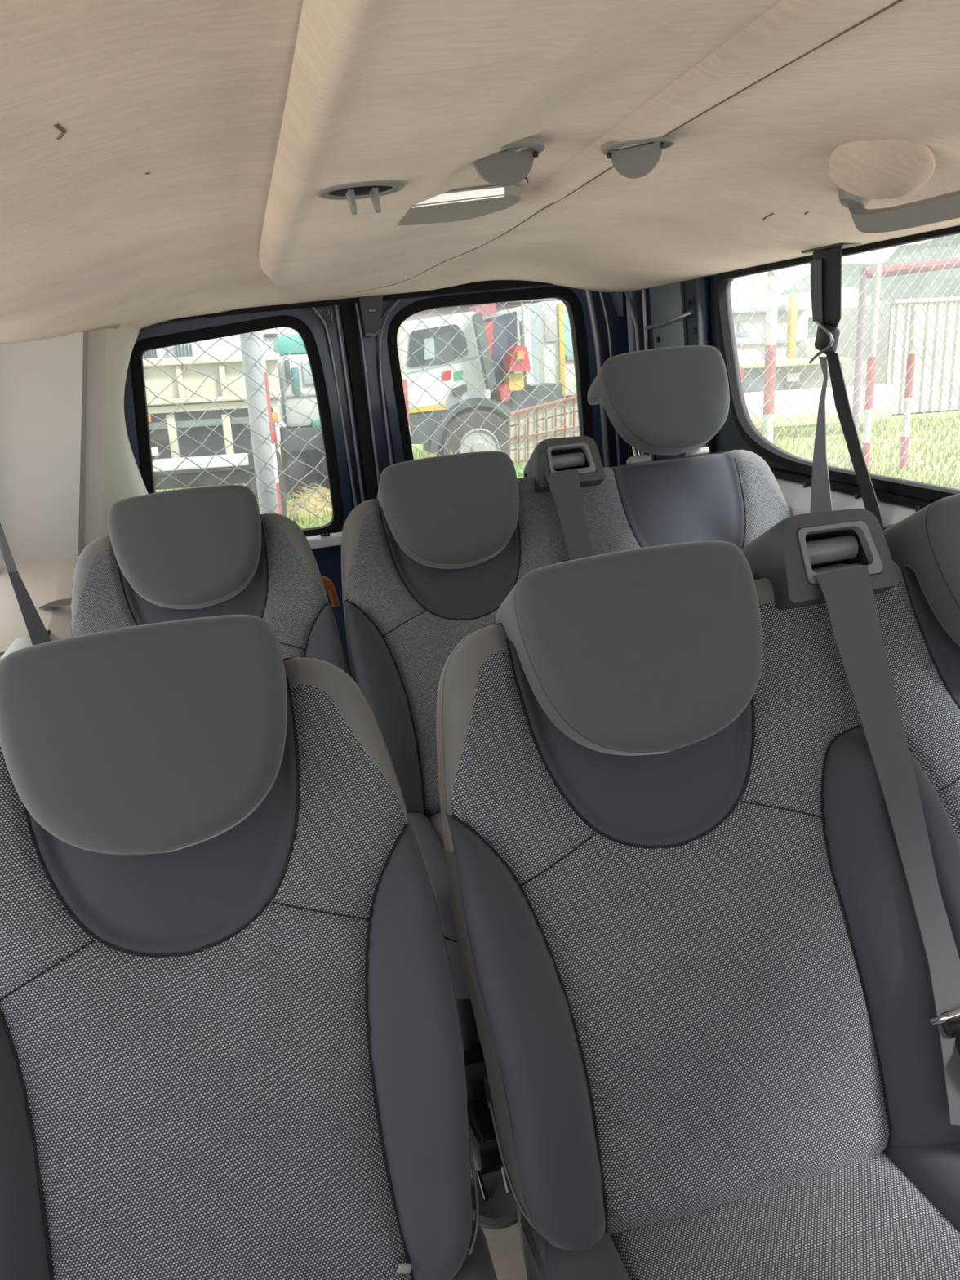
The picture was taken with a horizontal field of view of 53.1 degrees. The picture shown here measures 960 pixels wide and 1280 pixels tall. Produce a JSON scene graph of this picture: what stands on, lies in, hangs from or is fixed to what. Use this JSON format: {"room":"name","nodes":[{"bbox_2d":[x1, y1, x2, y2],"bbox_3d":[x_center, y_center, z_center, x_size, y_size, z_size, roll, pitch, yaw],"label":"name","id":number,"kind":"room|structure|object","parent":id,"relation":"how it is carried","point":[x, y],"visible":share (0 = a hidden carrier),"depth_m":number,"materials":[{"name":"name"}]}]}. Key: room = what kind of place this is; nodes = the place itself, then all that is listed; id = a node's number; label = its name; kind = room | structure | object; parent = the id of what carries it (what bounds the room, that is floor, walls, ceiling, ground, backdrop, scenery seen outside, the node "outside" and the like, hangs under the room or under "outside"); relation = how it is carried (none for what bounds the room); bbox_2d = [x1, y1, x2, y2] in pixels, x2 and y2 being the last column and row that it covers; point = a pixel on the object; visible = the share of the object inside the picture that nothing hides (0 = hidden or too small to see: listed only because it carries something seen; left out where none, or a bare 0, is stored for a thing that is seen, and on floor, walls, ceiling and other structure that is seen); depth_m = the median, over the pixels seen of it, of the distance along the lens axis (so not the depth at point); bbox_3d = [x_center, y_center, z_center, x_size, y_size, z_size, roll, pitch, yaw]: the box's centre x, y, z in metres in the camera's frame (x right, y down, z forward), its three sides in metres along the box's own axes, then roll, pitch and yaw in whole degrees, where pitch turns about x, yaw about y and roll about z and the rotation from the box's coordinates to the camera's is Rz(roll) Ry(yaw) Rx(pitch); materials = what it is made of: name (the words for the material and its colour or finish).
{"room":"vehicle interior","nodes":[
{"label":"vehicle interior","id":0,"kind":"room"},
{"bbox_2d":[0,0,959,344],"bbox_3d":[-0.018,-0.472,0.974,2.100,0.127,4.080,-10,17,-11],"label":"ceiling","id":1,"kind":"structure","parent":0,"point":[161,161],"depth_m":0.96,"materials":[{"name":"beige fabric"}]},
{"bbox_2d":[0,523,51,645],"bbox_3d":[-0.823,-0.205,1.666,0.054,0.700,0.071,-10,17,-11],"label":"belt","id":2,"kind":"object","parent":1,"relation":"hanging from","point":[37,633],"visible":0.61,"depth_m":1.72,"materials":[{"name":"grey fabric"}]},
{"bbox_2d":[315,180,404,214],"bbox_3d":[-0.137,-0.510,1.114,0.103,0.033,0.103,-10,17,-11],"label":"hook","id":3,"kind":"object","parent":1,"relation":"in","point":[350,192],"visible":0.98,"depth_m":1.10,"materials":[{"name":"grey plastic"}]},
{"bbox_2d":[397,177,527,225],"bbox_3d":[-0.031,-0.632,1.387,0.194,0.028,0.290,-10,17,-11],"label":"recessed light","id":4,"kind":"object","parent":1,"relation":"in","point":[477,197],"visible":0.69,"depth_m":1.33,"materials":[{"name":"grey plastic"}]},
{"bbox_2d":[472,137,544,186],"bbox_3d":[0.024,-0.533,1.085,0.101,0.041,0.101,-11,18,-17],"label":"ceiling vent","id":5,"kind":"object","parent":1,"relation":"in","point":[504,169],"visible":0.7,"depth_m":1.07,"materials":[{"name":"grey plastic"}]},
{"bbox_2d":[600,134,675,178],"bbox_3d":[0.187,-0.565,1.132,0.087,0.039,0.087,4,20,30],"label":"ceiling vent","id":6,"kind":"object","parent":1,"relation":"in","point":[634,162],"visible":0.99,"depth_m":1.12,"materials":[{"name":"grey plastic"}]},
{"bbox_2d":[801,242,894,530],"bbox_3d":[0.757,-0.466,1.947,0.071,0.673,0.345,-10,17,-11],"label":"belt","id":7,"kind":"object","parent":1,"relation":"hanging from","point":[825,265],"visible":0.78,"depth_m":1.99,"materials":[{"name":"grey fabric"}]},
{"bbox_2d":[828,140,935,199],"bbox_3d":[0.535,-0.632,1.282,0.123,0.072,0.129,-10,17,-11],"label":"disc","id":8,"kind":"object","parent":1,"relation":"attached to","point":[868,169],"visible":0.96,"depth_m":1.27,"materials":[{"name":"beige fabric"}]},
{"bbox_2d":[837,187,959,233],"bbox_3d":[0.627,-0.607,1.284,0.076,0.090,0.494,-10,17,-11],"label":"handle","id":9,"kind":"object","parent":1,"relation":"attached to","point":[944,207],"visible":0.92,"depth_m":1.34,"materials":[{"name":"grey plastic"}]},
{"bbox_2d":[470,1022,527,1279],"bbox_3d":[0.168,1.019,1.296,2.100,0.070,4.310,-10,17,-11],"label":"floor","id":10,"kind":"structure","parent":0,"point":[504,1245],"depth_m":1.51,"materials":[{"name":"beige plastic"}]},
{"bbox_2d":[0,557,77,660],"bbox_3d":[-1.003,0.263,2.454,0.391,0.985,1.242,-6,17,-1],"label":"trim","id":11,"kind":"structure","parent":10,"relation":"on","point":[48,582],"depth_m":2.21,"materials":[{"name":"beige plastic"}]},
{"bbox_2d":[0,630,63,658],"bbox_3d":[-0.879,0.035,1.923,0.137,0.119,0.098,-10,17,-11],"label":"hinge cover","id":12,"kind":"object","parent":11,"relation":"attached to","point":[24,642],"visible":0.12,"depth_m":1.88,"materials":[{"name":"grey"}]},
{"bbox_2d":[102,324,147,536],"bbox_3d":[-0.956,-0.415,2.682,0.142,0.930,0.435,-7,17,-3],"label":"trim","id":13,"kind":"structure","parent":11,"relation":"attached to","point":[122,479],"depth_m":2.51,"materials":[{"name":"beige plastic"}]},
{"bbox_2d":[124,303,377,676],"bbox_3d":[-0.708,-0.281,3.068,0.805,1.560,0.097,-10,17,-11],"label":"door","id":14,"kind":"structure","parent":13,"relation":"attached to","point":[328,334],"depth_m":2.94,"materials":[{"name":"blue paint"}]},
{"bbox_2d":[0,328,106,561],"bbox_3d":[-1.256,-0.061,2.612,0.672,1.560,0.460,7,21,37],"label":"trim","id":15,"kind":"structure","parent":10,"relation":"on","point":[52,390],"depth_m":2.35,"materials":[{"name":"grey plastic"}]},
{"bbox_2d":[71,484,347,673],"bbox_3d":[-0.479,0.308,1.815,0.543,1.117,0.920,-10,17,-11],"label":"seat","id":16,"kind":"object","parent":10,"relation":"on","point":[185,553],"visible":0.23,"depth_m":1.94,"materials":[{"name":"fabric"}]},
{"bbox_2d":[0,614,497,1279],"bbox_3d":[-0.239,0.600,0.888,0.543,1.117,0.920,-10,17,-11],"label":"seat","id":17,"kind":"object","parent":10,"relation":"on","point":[231,1047],"visible":1,"depth_m":0.99,"materials":[{"name":"fabric"}]},
{"bbox_2d":[467,1097,518,1229],"bbox_3d":[-0.014,0.835,1.733,0.120,0.120,0.430,-10,17,-11],"label":"anchor","id":18,"kind":"object","parent":10,"relation":"on","point":[497,1203],"visible":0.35,"depth_m":1.63,"materials":[{"name":"grey plastic"}]},
{"bbox_2d":[471,1169,518,1229],"bbox_3d":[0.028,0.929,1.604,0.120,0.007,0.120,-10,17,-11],"label":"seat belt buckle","id":19,"kind":"object","parent":18,"relation":"on","point":[497,1203],"depth_m":1.59,"materials":[{"name":"grey plastic"}]},
{"bbox_2d":[341,345,791,1104],"bbox_3d":[0.301,0.084,1.988,1.093,1.285,0.998,-10,17,-11],"label":"seat","id":20,"kind":"object","parent":10,"relation":"on","point":[429,562],"visible":0.4,"depth_m":2.07,"materials":[{"name":"fabric"}]},
{"bbox_2d":[321,575,339,607],"bbox_3d":[-0.385,-0.119,2.360,0.070,0.083,0.020,-10,17,-11],"label":"strap","id":21,"kind":"object","parent":20,"relation":"attached to","point":[331,591],"visible":0.48,"depth_m":2.36,"materials":[{"name":"brown"}]},
{"bbox_2d":[444,936,470,999],"bbox_3d":[0.377,0.388,1.869,1.068,0.202,0.580,-10,17,-11],"label":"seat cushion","id":22,"kind":"object","parent":20,"relation":"on","point":[461,990],"depth_m":1.50,"materials":[{"name":"fabric"}]},
{"bbox_2d":[543,468,594,559],"bbox_3d":[0.223,-0.158,2.116,0.088,0.418,0.261,-10,17,-11],"label":"belt","id":23,"kind":"object","parent":20,"relation":"attached to","point":[564,485],"visible":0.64,"depth_m":2.11,"materials":[{"name":"grey fabric"}]},
{"bbox_2d":[435,493,959,1279],"bbox_3d":[0.567,0.456,1.064,1.093,1.126,0.948,-10,17,-11],"label":"seat","id":24,"kind":"object","parent":10,"relation":"on","point":[695,964],"visible":0.94,"depth_m":1.10,"materials":[{"name":"fabric"}]},
{"bbox_2d":[520,1221,542,1279],"bbox_3d":[0.628,0.677,0.945,1.068,0.202,0.580,-10,17,-11],"label":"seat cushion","id":25,"kind":"object","parent":24,"relation":"on","point":[531,1235],"depth_m":1.04,"materials":[{"name":"fabric"}]},
{"bbox_2d":[812,563,959,1124],"bbox_3d":[0.496,0.211,1.147,0.077,0.548,0.405,-8,17,-6],"label":"belt","id":26,"kind":"object","parent":24,"relation":"attached to","point":[847,591],"visible":0.94,"depth_m":1.15,"materials":[{"name":"grey fabric"}]},
{"bbox_2d":[930,1007,959,1055],"bbox_3d":[0.565,0.516,1.057,0.091,0.226,0.105,-10,17,-11],"label":"belt buckle","id":27,"kind":"object","parent":24,"relation":"attached to","point":[949,1020],"visible":1,"depth_m":1.05,"materials":[{"name":"silver metal"}]},
{"bbox_2d":[624,274,802,473],"bbox_3d":[1.042,0.107,1.274,0.044,1.560,4.440,-10,17,-11],"label":"pillar","id":28,"kind":"structure","parent":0,"point":[679,313],"depth_m":2.77,"materials":[{"name":"blue paint"}]},
{"bbox_2d":[306,532,342,549],"bbox_3d":[-0.225,-0.365,3.103,1.500,0.041,0.065,-10,17,-11],"label":"door frame","id":29,"kind":"structure","parent":28,"relation":"attached to","point":[329,540],"depth_m":3.02,"materials":[{"name":"grey"}]},
{"bbox_2d":[164,280,552,321],"bbox_3d":[-0.356,-1.035,2.884,1.500,0.040,0.020,-10,17,-11],"label":"trim","id":30,"kind":"structure","parent":28,"relation":"attached to","point":[483,286],"depth_m":2.91,"materials":[{"name":"black rubber"}]},
{"bbox_2d":[353,284,634,488],"bbox_3d":[0.106,-0.412,3.212,0.903,1.560,0.140,-10,17,-11],"label":"door","id":31,"kind":"structure","parent":28,"relation":"in","point":[598,324],"depth_m":3.04,"materials":[{"name":"blue paint"}]},
{"bbox_2d":[714,225,959,501],"bbox_3d":[0.896,-0.471,1.654,0.035,0.516,2.036,-10,17,-11],"label":"window","id":32,"kind":"structure","parent":28,"relation":"in","point":[744,423],"depth_m":2.35,"materials":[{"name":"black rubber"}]},
{"bbox_2d":[774,477,915,526],"bbox_3d":[0.918,-0.109,1.599,0.088,0.137,1.780,-10,17,-11],"label":"trim","id":33,"kind":"structure","parent":28,"relation":"attached to","point":[797,498],"depth_m":2.12,"materials":[{"name":"grey plastic"}]},
{"bbox_2d":[769,466,934,511],"bbox_3d":[0.936,-0.182,1.593,0.029,0.036,1.800,-10,17,-11],"label":"trim","id":34,"kind":"structure","parent":28,"relation":"attached to","point":[919,504],"depth_m":2.08,"materials":[{"name":"black plastic"}]},
{"label":"outside","id":35,"kind":"structure","parent":0,"visible":0},
{"bbox_2d":[779,233,959,303],"bbox_3d":[29.804,-38.089,103.588,170.000,15.314,50.000,-7,17,-12],"label":"building","id":36,"kind":"structure","parent":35,"point":[905,255],"depth_m":107.89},
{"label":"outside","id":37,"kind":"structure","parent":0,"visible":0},
{"bbox_2d":[155,410,959,528],"bbox_3d":[6.971,-2.648,14.356,100.000,0.001,19.000,-7,17,-12],"label":"ground","id":38,"kind":"structure","parent":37,"point":[898,417],"depth_m":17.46,"materials":[{"name":"green plant"}]},
{"bbox_2d":[142,352,286,516],"bbox_3d":[-3.680,-2.533,12.252,2.377,2.122,4.110,-10,17,-11],"label":"truck","id":39,"kind":"object","parent":38,"relation":"on","point":[157,380],"visible":0.31,"depth_m":10.43,"materials":[{"name":"beige paint"}]},
{"bbox_2d":[147,412,151,422],"bbox_3d":[-3.596,-2.364,10.211,0.181,0.105,0.080,-7,17,-12],"label":"lamp","id":40,"kind":"object","parent":39,"relation":"attached to","point":[149,416],"depth_m":10.20,"materials":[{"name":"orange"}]},
{"bbox_2d":[271,412,278,422],"bbox_3d":[-2.308,-2.433,10.513,0.192,0.108,0.080,-7,17,-12],"label":"lamp","id":41,"kind":"object","parent":39,"relation":"attached to","point":[274,415],"depth_m":10.49,"materials":[{"name":"orange"}]},
{"bbox_2d":[273,430,276,440],"bbox_3d":[-2.319,-2.244,10.564,0.154,0.116,0.080,-7,17,-12],"label":"tail lamp","id":42,"kind":"object","parent":39,"relation":"attached to","point":[274,431],"depth_m":10.54,"materials":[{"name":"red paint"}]},
{"bbox_2d":[259,330,282,515],"bbox_3d":[-2.114,-2.124,9.559,0.238,2.602,0.106,-10,17,-11],"label":"post","id":43,"kind":"object","parent":38,"relation":"on","point":[265,374],"visible":0.27,"depth_m":9.52,"materials":[{"name":"metal"}]},
{"bbox_2d":[273,333,329,497],"bbox_3d":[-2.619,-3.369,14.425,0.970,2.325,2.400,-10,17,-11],"label":"truck","id":44,"kind":"object","parent":38,"relation":"on","point":[303,380],"visible":0.53,"depth_m":13.47,"materials":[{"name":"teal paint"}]},
{"bbox_2d":[284,360,291,383],"bbox_3d":[-2.637,-3.673,13.159,0.064,0.314,0.200,-7,17,-12],"label":"mirror","id":45,"kind":"object","parent":44,"relation":"attached to","point":[287,363],"depth_m":13.08,"materials":[{"name":"grey mirror"}]},
{"bbox_2d":[291,367,301,395],"bbox_3d":[-2.546,-3.580,13.304,0.098,0.383,0.060,-7,17,-12],"label":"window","id":46,"kind":"structure","parent":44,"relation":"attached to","point":[296,380],"depth_m":13.29,"materials":[{"name":"teal glass"}]},
{"bbox_2d":[285,483,332,517],"bbox_3d":[-2.098,-1.820,12.582,1.569,0.432,1.696,-5,17,3],"label":"grass bank","id":47,"kind":"object","parent":38,"relation":"on","point":[317,500],"visible":0.61,"depth_m":12.46,"materials":[{"name":"plant"}]},
{"bbox_2d":[396,322,410,435],"bbox_3d":[-0.816,-2.448,10.433,0.230,2.601,0.098,-10,17,-11],"label":"post","id":48,"kind":"object","parent":38,"relation":"on","point":[400,337],"visible":0.27,"depth_m":10.25,"materials":[{"name":"grey metal"}]},
{"bbox_2d":[403,302,562,456],"bbox_3d":[-0.210,-3.530,13.940,2.683,2.450,2.550,-10,17,-11],"label":"lorry","id":49,"kind":"object","parent":38,"relation":"on","point":[426,404],"visible":0.7,"depth_m":12.91,"materials":[{"name":"grey paint"}]},
{"bbox_2d":[452,384,467,396],"bbox_3d":[-0.272,-3.326,12.812,0.189,0.153,0.100,-7,17,-12],"label":"mirror","id":50,"kind":"object","parent":49,"relation":"attached to","point":[461,390],"depth_m":12.78,"materials":[{"name":"grey mirror"}]},
{"bbox_2d":[516,351,524,359],"bbox_3d":[0.547,-3.861,13.021,0.100,0.118,0.050,-7,17,-12],"label":"lamp","id":51,"kind":"object","parent":49,"relation":"attached to","point":[518,353],"depth_m":13.00,"materials":[{"name":"orange plastic"}]},
{"bbox_2d":[513,453,525,478],"bbox_3d":[0.310,-1.173,8.758,1.016,1.056,1.672,-8,17,-5],"label":"clump","id":52,"kind":"object","parent":38,"relation":"on","point":[520,474],"visible":0.02,"depth_m":8.63,"materials":[{"name":"green plant"}]},
{"bbox_2d":[497,300,577,420],"bbox_3d":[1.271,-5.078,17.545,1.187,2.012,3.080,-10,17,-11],"label":"building","id":53,"kind":"structure","parent":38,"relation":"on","point":[548,340],"depth_m":16.06,"materials":[{"name":"grey paint"}]},
{"bbox_2d":[543,311,558,342],"bbox_3d":[1.177,-5.186,15.915,0.228,0.472,0.050,-7,17,-12],"label":"shutter","id":54,"kind":"object","parent":53,"relation":"hanging from","point":[549,317],"depth_m":15.90,"materials":[{"name":"grey"}]},
{"bbox_2d":[508,395,579,471],"bbox_3d":[0.735,-1.769,9.938,1.002,1.470,0.111,-10,17,-11],"label":"crate","id":55,"kind":"object","parent":38,"relation":"on","point":[540,411],"visible":0.39,"depth_m":9.79,"materials":[{"name":"beige wood"}]},
{"bbox_2d":[142,233,959,528],"bbox_3d":[1.243,-1.135,5.153,8.311,3.193,0.141,-18,21,-34],"label":"fence","id":56,"kind":"object","parent":38,"relation":"on","point":[251,347],"visible":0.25,"depth_m":4.02,"materials":[{"name":"silver metal"}]},
{"bbox_2d":[762,269,778,443],"bbox_3d":[4.135,-4.074,13.672,0.329,3.403,0.153,-10,17,-11],"label":"post","id":57,"kind":"object","parent":38,"relation":"on","point":[773,282],"visible":0.49,"depth_m":13.62,"materials":[{"name":"white metal"}]},
{"bbox_2d":[738,357,866,392],"bbox_3d":[6.330,-5.541,21.368,4.457,1.515,2.050,-10,17,-11],"label":"lorry","id":58,"kind":"object","parent":38,"relation":"on","point":[783,371],"visible":0.32,"depth_m":20.65,"materials":[{"name":"beige metal"}]},
{"bbox_2d":[739,366,743,382],"bbox_3d":[5.336,-5.529,20.081,0.356,0.339,0.100,-7,17,-12],"label":"lamp","id":59,"kind":"object","parent":58,"relation":"attached to","point":[741,370],"depth_m":20.06,"materials":[{"name":"red paint"}]},
{"bbox_2d":[743,383,893,428],"bbox_3d":[5.965,-4.591,19.060,4.844,0.940,0.400,-10,17,-11],"label":"wall","id":60,"kind":"structure","parent":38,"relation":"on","point":[789,395],"depth_m":19.01,"materials":[{"name":"grey"}]},
{"bbox_2d":[862,263,881,470],"bbox_3d":[5.167,-3.502,12.702,0.249,2.752,0.106,-10,17,-11],"label":"post","id":61,"kind":"object","parent":38,"relation":"on","point":[874,311],"visible":0.69,"depth_m":12.62,"materials":[{"name":"white metal"}]},
{"bbox_2d":[835,296,959,414],"bbox_3d":[11.924,-7.314,24.629,5.134,2.962,2.530,-10,17,-11],"label":"shipping container","id":62,"kind":"object","parent":38,"relation":"on","point":[890,319],"visible":0.56,"depth_m":23.21,"materials":[{"name":"metal"}]},
{"bbox_2d":[848,256,959,470],"bbox_3d":[6.430,-3.845,13.562,2.694,2.927,0.148,-10,17,-11],"label":"beam","id":63,"kind":"structure","parent":38,"relation":"on","point":[892,271],"depth_m":13.09,"materials":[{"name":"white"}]},
{"bbox_2d":[898,304,918,470],"bbox_3d":[6.002,-3.503,13.445,0.218,2.252,0.102,-10,17,-11],"label":"post","id":64,"kind":"object","parent":38,"relation":"on","point":[913,317],"visible":0.79,"depth_m":13.40,"materials":[{"name":"white metal"}]},
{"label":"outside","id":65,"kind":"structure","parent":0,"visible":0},
{"bbox_2d":[276,420,577,455],"bbox_3d":[11.353,-15.793,58.233,130.000,0.001,68.000,-7,17,-12],"label":"ground","id":66,"kind":"structure","parent":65,"point":[278,441],"depth_m":24.23,"materials":[{"name":"grey concrete"}]},
{"bbox_2d":[142,328,286,439],"bbox_3d":[-8.165,-7.649,27.273,5.009,4.577,5.100,-10,17,-11],"label":"house","id":67,"kind":"structure","parent":66,"relation":"on","point":[221,347],"depth_m":24.98,"materials":[{"name":"grey paint"}]},
{"bbox_2d":[404,297,559,321],"bbox_3d":[-0.878,-9.108,32.479,8.792,5.579,6.400,-10,17,-11],"label":"workshop","id":68,"kind":"structure","parent":66,"relation":"on","point":[447,310],"depth_m":29.11,"materials":[{"name":"grey"}]},
{"bbox_2d":[731,295,809,361],"bbox_3d":[6.497,-7.985,27.454,3.689,2.977,5.750,-10,17,-11],"label":"building","id":69,"kind":"structure","parent":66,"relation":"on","point":[748,347],"depth_m":25.15,"materials":[{"name":"grey"}]},
{"bbox_2d":[731,286,882,358],"bbox_3d":[9.879,-9.096,30.685,4.145,3.688,6.400,-10,17,-11],"label":"gabled hall","id":70,"kind":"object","parent":66,"relation":"on","point":[851,299],"visible":0.02,"depth_m":27.67,"materials":[{"name":"grey"}]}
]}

